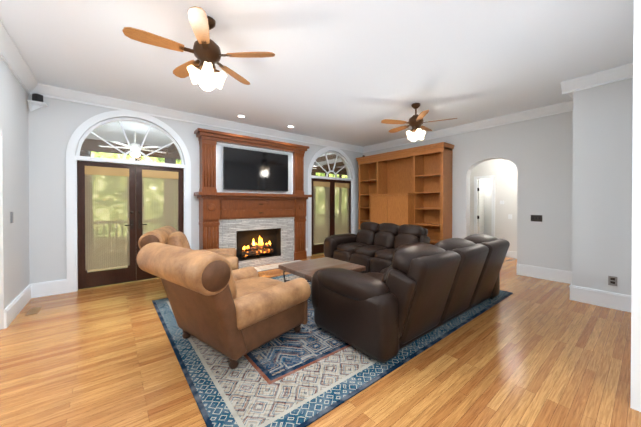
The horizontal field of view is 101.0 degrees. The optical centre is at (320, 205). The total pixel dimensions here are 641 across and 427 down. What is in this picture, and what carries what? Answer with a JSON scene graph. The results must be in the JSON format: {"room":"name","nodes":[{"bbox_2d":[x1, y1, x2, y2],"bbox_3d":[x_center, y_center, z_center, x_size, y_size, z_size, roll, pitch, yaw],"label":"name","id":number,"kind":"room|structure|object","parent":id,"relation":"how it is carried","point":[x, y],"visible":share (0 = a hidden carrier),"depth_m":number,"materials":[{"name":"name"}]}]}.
{"room":"living room","nodes":[
{"label":"living room","id":0,"kind":"room"},
{"bbox_2d":[0,57,29,328],"bbox_3d":[-1.577,-0.186,0.354,0.200,3.100,8.700,0,1,-39],"label":"wall","id":1,"kind":"structure","parent":0,"point":[14,199],"depth_m":3.19,"materials":[{"name":"white paint"}]},
{"bbox_2d":[10,212,12,222],"bbox_3d":[-3.660,0.140,3.133,0.008,0.130,0.080,0,1,-39],"label":"switch plate","id":2,"kind":"object","parent":1,"relation":"attached to","point":[11,217],"visible":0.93,"depth_m":3.10,"materials":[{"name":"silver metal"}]},
{"bbox_2d":[4,283,32,328],"bbox_3d":[-3.827,1.238,3.366,0.028,0.210,1.200,0,1,-39],"label":"baseboard","id":3,"kind":"structure","parent":1,"relation":"attached to","point":[21,300],"depth_m":3.25,"materials":[{"name":"white wood"}]},
{"bbox_2d":[0,20,39,94],"bbox_3d":[-1.454,-1.662,0.441,0.115,0.150,8.700,0,1,-39],"label":"crown molding","id":4,"kind":"structure","parent":1,"relation":"attached to","point":[12,58],"depth_m":3.09,"materials":[{"name":"white wood"}]},
{"bbox_2d":[27,93,47,110],"bbox_3d":[-4.057,-1.478,3.790,0.180,0.236,0.180,0,1,-39],"label":"speaker","id":5,"kind":"object","parent":1,"relation":"attached to","point":[35,102],"visible":0.98,"depth_m":3.77,"materials":[{"name":"black"}]},
{"bbox_2d":[28,94,362,283],"bbox_3d":[-1.507,-0.226,6.102,7.480,3.100,0.200,0,1,-39],"label":"wall","id":6,"kind":"structure","parent":0,"point":[54,125],"depth_m":4.00,"materials":[{"name":"white paint"}]},
{"bbox_2d":[33,279,66,297],"bbox_3d":[-4.039,1.234,3.946,0.360,0.210,0.028,0,1,-39],"label":"baseboard","id":7,"kind":"structure","parent":6,"relation":"attached to","point":[48,288],"depth_m":3.94,"materials":[{"name":"white wood"}]},
{"bbox_2d":[66,110,190,292],"bbox_3d":[-3.249,-0.151,4.647,1.760,2.970,0.142,0,1,-39],"label":"door frame","id":8,"kind":"structure","parent":6,"relation":"attached to","point":[72,159],"depth_m":4.18,"materials":[{"name":"white wood"}]},
{"bbox_2d":[76,117,183,164],"bbox_3d":[-3.260,-1.158,4.653,1.550,0.745,0.050,0,1,-39],"label":"window","id":9,"kind":"structure","parent":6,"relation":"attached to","point":[90,130],"depth_m":4.58,"materials":[{"name":"white wood"}]},
{"bbox_2d":[77,161,183,288],"bbox_3d":[-3.243,0.303,4.641,1.516,2.038,0.104,0,1,-39],"label":"french door","id":10,"kind":"structure","parent":6,"relation":"in","point":[132,271],"depth_m":4.59,"materials":[{"name":"brown wood"}]},
{"bbox_2d":[85,166,177,270],"bbox_3d":[-3.236,0.197,4.633,1.336,1.675,0.012,0,1,-39],"label":"window shade","id":11,"kind":"object","parent":10,"relation":"attached to","point":[107,237],"visible":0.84,"depth_m":4.47,"materials":[{"name":"white fabric"}]},
{"bbox_2d":[40,83,363,151],"bbox_3d":[-1.362,-1.700,6.007,6.960,0.150,0.115,0,1,-39],"label":"crown molding","id":12,"kind":"structure","parent":6,"relation":"attached to","point":[49,91],"depth_m":4.91,"materials":[{"name":"white wood"}]},
{"bbox_2d":[311,178,350,253],"bbox_3d":[0.330,0.284,7.492,1.516,2.038,0.104,0,1,-39],"label":"french door","id":13,"kind":"structure","parent":6,"relation":"in","point":[317,248],"depth_m":7.49,"materials":[{"name":"brown wood"}]},
{"bbox_2d":[313,181,348,243],"bbox_3d":[0.336,0.177,7.483,1.336,1.675,0.012,0,1,-39],"label":"window shade","id":14,"kind":"object","parent":6,"relation":"attached to","point":[321,211],"visible":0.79,"depth_m":7.38,"materials":[{"name":"white fabric"}]},
{"bbox_2d":[312,151,350,178],"bbox_3d":[0.313,-1.178,7.503,1.550,0.745,0.050,0,1,-39],"label":"window","id":15,"kind":"structure","parent":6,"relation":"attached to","point":[336,159],"depth_m":7.56,"materials":[{"name":"white wood"}]},
{"bbox_2d":[308,147,354,255],"bbox_3d":[0.323,-0.170,7.497,1.760,2.970,0.142,0,1,-39],"label":"door frame","id":16,"kind":"structure","parent":6,"relation":"attached to","point":[318,153],"depth_m":7.23,"materials":[{"name":"white wood"}]},
{"bbox_2d":[0,0,633,146],"bbox_3d":[1.268,-1.802,2.613,7.480,0.100,9.100,0,1,-39],"label":"ceiling","id":17,"kind":"structure","parent":0,"point":[354,72],"depth_m":3.09,"materials":[{"name":"white paint"}]},
{"bbox_2d":[122,6,274,90],"bbox_3d":[-1.113,-1.443,2.486,1.202,0.614,1.225,0,1,-39],"label":"ceiling fan","id":18,"kind":"object","parent":17,"relation":"hanging from","point":[206,51],"visible":1,"depth_m":2.41,"materials":[{"name":"brown wood"}]},
{"bbox_2d":[381,103,457,140],"bbox_3d":[1.669,-1.458,4.646,1.216,0.614,1.219,0,1,-39],"label":"ceiling fan","id":19,"kind":"object","parent":17,"relation":"hanging from","point":[415,122],"visible":1,"depth_m":4.55,"materials":[{"name":"brown wood"}]},
{"bbox_2d":[0,253,640,426],"bbox_3d":[2.363,1.392,3.508,10.280,0.100,9.100,0,1,-39],"label":"floor","id":20,"kind":"structure","parent":0,"point":[533,352],"depth_m":2.17,"materials":[{"name":"brown wood"}]},
{"bbox_2d":[25,306,41,315],"bbox_3d":[-3.658,1.340,3.373,0.100,0.006,0.300,0,1,-39],"label":"floor vent","id":21,"kind":"object","parent":20,"relation":"in","point":[33,310],"visible":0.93,"depth_m":3.37,"materials":[{"name":"gold metal"}]},
{"bbox_2d":[194,128,311,271],"bbox_3d":[-1.263,-0.068,5.733,2.600,2.790,0.677,0,1,-39],"label":"fireplace","id":22,"kind":"object","parent":20,"relation":"on","point":[254,228],"visible":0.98,"depth_m":5.74,"materials":[{"name":"brown wood"}]},
{"bbox_2d":[223,147,287,192],"bbox_3d":[-1.389,-0.738,5.886,1.530,0.943,0.080,0,1,-39],"label":"tv","id":23,"kind":"object","parent":22,"relation":"attached to","point":[245,169],"visible":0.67,"depth_m":5.80,"materials":[{"name":"black"}]},
{"bbox_2d":[152,274,512,426],"bbox_3d":[0.286,1.334,3.866,4.340,0.010,3.050,0,1,-39],"label":"rug","id":24,"kind":"object","parent":20,"relation":"on","point":[310,372],"visible":0.42,"depth_m":2.14,"materials":[{"name":"fabric"}]},
{"bbox_2d":[138,226,190,248],"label":"armchair","id":25,"kind":"object","parent":24,"relation":"on","point":[170,235],"depth_m":3.78,"materials":[{"name":"brown leather"}]},
{"bbox_2d":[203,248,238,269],"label":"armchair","id":26,"kind":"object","parent":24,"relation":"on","point":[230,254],"depth_m":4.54,"materials":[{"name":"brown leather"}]},
{"bbox_2d":[137,242,310,368],"bbox_3d":[-0.896,0.843,2.611,1.136,0.985,1.253,0,0,37],"label":"armchair","id":27,"kind":"object","parent":24,"relation":"on","point":[218,303],"visible":1,"depth_m":2.23,"materials":[{"name":"brown leather"}]},
{"bbox_2d":[278,257,365,281],"bbox_3d":[0.017,1.105,3.905,0.950,0.442,0.890,0,1,-39],"label":"coffee table","id":28,"kind":"object","parent":24,"relation":"on","point":[307,269],"visible":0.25,"depth_m":3.85,"materials":[{"name":"brown wood"}]},
{"bbox_2d":[324,222,429,272],"bbox_3d":[1.159,0.839,5.320,1.202,0.957,2.110,0,1,-39],"label":"sofa","id":29,"kind":"object","parent":24,"relation":"on","point":[373,246],"visible":0.69,"depth_m":5.23,"materials":[{"name":"brown leather"}]},
{"bbox_2d":[311,234,509,362],"bbox_3d":[1.300,0.853,3.281,2.730,0.957,1.202,0,1,-39],"label":"sofa","id":30,"kind":"object","parent":24,"relation":"on","point":[411,293],"visible":1,"depth_m":2.45,"materials":[{"name":"brown leather"}]},
{"bbox_2d":[356,142,454,244],"bbox_3d":[1.962,-0.036,6.844,0.727,2.710,2.620,0,1,-39],"label":"bookcase","id":31,"kind":"object","parent":20,"relation":"on","point":[412,186],"visible":0.81,"depth_m":6.51,"materials":[{"name":"brown wood"}]},
{"bbox_2d":[363,111,570,270],"bbox_3d":[2.994,-0.227,6.297,0.200,3.100,5.110,0,1,-39],"label":"wall","id":32,"kind":"structure","parent":0,"point":[539,149],"depth_m":4.94,"materials":[{"name":"white paint"}]},
{"bbox_2d":[364,102,572,151],"bbox_3d":[2.847,-1.702,6.220,0.115,0.150,4.790,0,1,-39],"label":"crown molding","id":33,"kind":"structure","parent":32,"relation":"attached to","point":[558,108],"depth_m":5.47,"materials":[{"name":"white wood"}]},
{"bbox_2d":[531,215,541,221],"bbox_3d":[3.990,0.233,4.881,0.014,0.120,0.170,0,1,-39],"label":"switch plate","id":34,"kind":"object","parent":32,"relation":"attached to","point":[536,218],"visible":1,"depth_m":4.88,"materials":[{"name":"brown metal"}]},
{"bbox_2d":[517,264,571,283],"bbox_3d":[4.071,1.228,4.774,0.028,0.210,0.870,0,1,-39],"label":"baseboard","id":35,"kind":"structure","parent":32,"relation":"attached to","point":[557,275],"depth_m":4.77,"materials":[{"name":"white wood"}]},
{"bbox_2d":[470,159,517,251],"bbox_3d":[4.452,-0.280,6.699,2.580,3.200,3.500,0,1,-39],"label":"wall","id":36,"kind":"structure","parent":0,"point":[504,172],"depth_m":6.89,"materials":[{"name":"white paint"}]},
{"bbox_2d":[477,179,483,233],"bbox_3d":[4.500,0.287,7.415,0.376,2.033,0.043,0,1,-39],"label":"hall door","id":37,"kind":"structure","parent":36,"relation":"in","point":[480,190],"depth_m":7.37,"materials":[{"name":"white wood"}]},
{"bbox_2d":[474,175,516,258],"bbox_3d":[4.671,0.257,6.877,0.020,2.125,3.300,0,1,-39],"label":"door frame","id":38,"kind":"structure","parent":36,"relation":"attached to","point":[511,254],"depth_m":7.00,"materials":[{"name":"white wood"}]},
{"bbox_2d":[571,87,594,288],"bbox_3d":[4.041,-0.211,3.992,1.020,3.100,0.200,0,1,-39],"label":"wall","id":39,"kind":"structure","parent":0,"point":[574,178],"depth_m":3.67,"materials":[{"name":"white paint"}]},
{"bbox_2d":[561,79,572,107],"bbox_3d":[3.855,-1.687,4.034,1.025,0.150,0.115,0,1,-39],"label":"crown molding","id":40,"kind":"structure","parent":39,"relation":"attached to","point":[566,86],"depth_m":3.77,"materials":[{"name":"white wood"}]},
{"bbox_2d":[569,281,571,299],"bbox_3d":[3.963,1.233,4.085,1.058,0.210,0.028,0,1,-39],"label":"baseboard","id":41,"kind":"structure","parent":39,"relation":"attached to","point":[570,283],"depth_m":3.76,"materials":[{"name":"white wood"}]},
{"bbox_2d":[595,78,632,294],"bbox_3d":[3.923,-0.208,3.482,0.200,3.100,0.390,0,1,-39],"label":"wall","id":42,"kind":"structure","parent":0,"point":[613,101],"depth_m":3.44,"materials":[{"name":"white paint"}]},
{"bbox_2d":[572,285,630,311],"bbox_3d":[3.756,1.237,3.518,0.028,0.210,0.580,0,1,-39],"label":"baseboard","id":43,"kind":"structure","parent":42,"relation":"attached to","point":[617,301],"depth_m":3.51,"materials":[{"name":"white wood"}]},
{"bbox_2d":[572,63,632,91],"bbox_3d":[3.722,-1.683,3.471,0.115,0.150,0.580,0,1,-39],"label":"crown molding","id":44,"kind":"structure","parent":42,"relation":"attached to","point":[623,72],"depth_m":3.47,"materials":[{"name":"white wood"}]},
{"bbox_2d":[608,276,616,285],"bbox_3d":[3.819,0.983,3.451,0.011,0.120,0.080,0,1,-39],"label":"electrical outlet plate","id":45,"kind":"object","parent":42,"relation":"attached to","point":[612,280],"visible":1,"depth_m":3.45,"materials":[{"name":"silver metal"}]},
{"label":"outside","id":46,"kind":"structure","parent":0,"visible":0},
{"bbox_2d":[88,243,323,271],"bbox_3d":[-2.505,1.376,7.364,13.080,0.080,3.000,0,1,-39],"label":"floor","id":47,"kind":"structure","parent":46,"point":[127,266],"depth_m":5.67,"materials":[{"name":"brown wood"}]},
{"bbox_2d":[81,121,346,175],"bbox_3d":[-2.567,-0.225,7.431,13.080,3.120,3.200,0,1,-39],"label":"porch roof","id":48,"kind":"structure","parent":47,"relation":"on","point":[92,145],"depth_m":6.78,"materials":[{"name":"grey"}]},
{"bbox_2d":[100,132,165,157],"bbox_3d":[-4.226,-1.385,6.026,1.295,0.580,1.238,0,1,-39],"label":"fan","id":49,"kind":"object","parent":48,"relation":"hanging from","point":[133,147],"depth_m":5.91,"materials":[{"name":"metal"},{"name":"wood"},{"name":"glass"}]},
{"bbox_3d":[-13.619,1.754,23.637,70.000,0.100,35.900,0,1,-39],"label":"ground","id":50,"kind":"structure","parent":46,"visible":0},
{"bbox_2d":[80,150,90,156],"bbox_3d":[-8.594,-5.449,9.466,0.680,14.508,0.391,0,1,-39],"label":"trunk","id":51,"kind":"object","parent":50,"relation":"on","point":[88,153],"depth_m":9.43,"materials":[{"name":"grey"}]},
{"bbox_2d":[165,158,175,163],"bbox_3d":[-6.490,-5.463,11.539,0.734,14.509,0.436,0,1,-39],"label":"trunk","id":52,"kind":"object","parent":50,"relation":"on","point":[170,161],"depth_m":11.35,"materials":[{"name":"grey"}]},
{"bbox_3d":[2.653,-0.184,0.063,6.450,3.100,3.370,0,1,-39],"label":"wall","id":53,"kind":"structure","parent":0,"visible":0},
{"bbox_2d":[630,0,640,411],"bbox_3d":[2.225,-0.195,1.666,0.120,3.100,0.330,0,1,-39],"label":"door frame","id":54,"kind":"structure","parent":53,"relation":"attached to","point":[635,403],"depth_m":1.74,"materials":[{"name":"white wood"}]},
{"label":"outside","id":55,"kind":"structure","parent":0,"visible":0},
{"bbox_2d":[91,151,346,177],"bbox_3d":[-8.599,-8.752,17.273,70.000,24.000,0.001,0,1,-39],"label":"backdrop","id":56,"kind":"structure","parent":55,"point":[127,157],"depth_m":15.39,"materials":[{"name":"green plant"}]}
]}

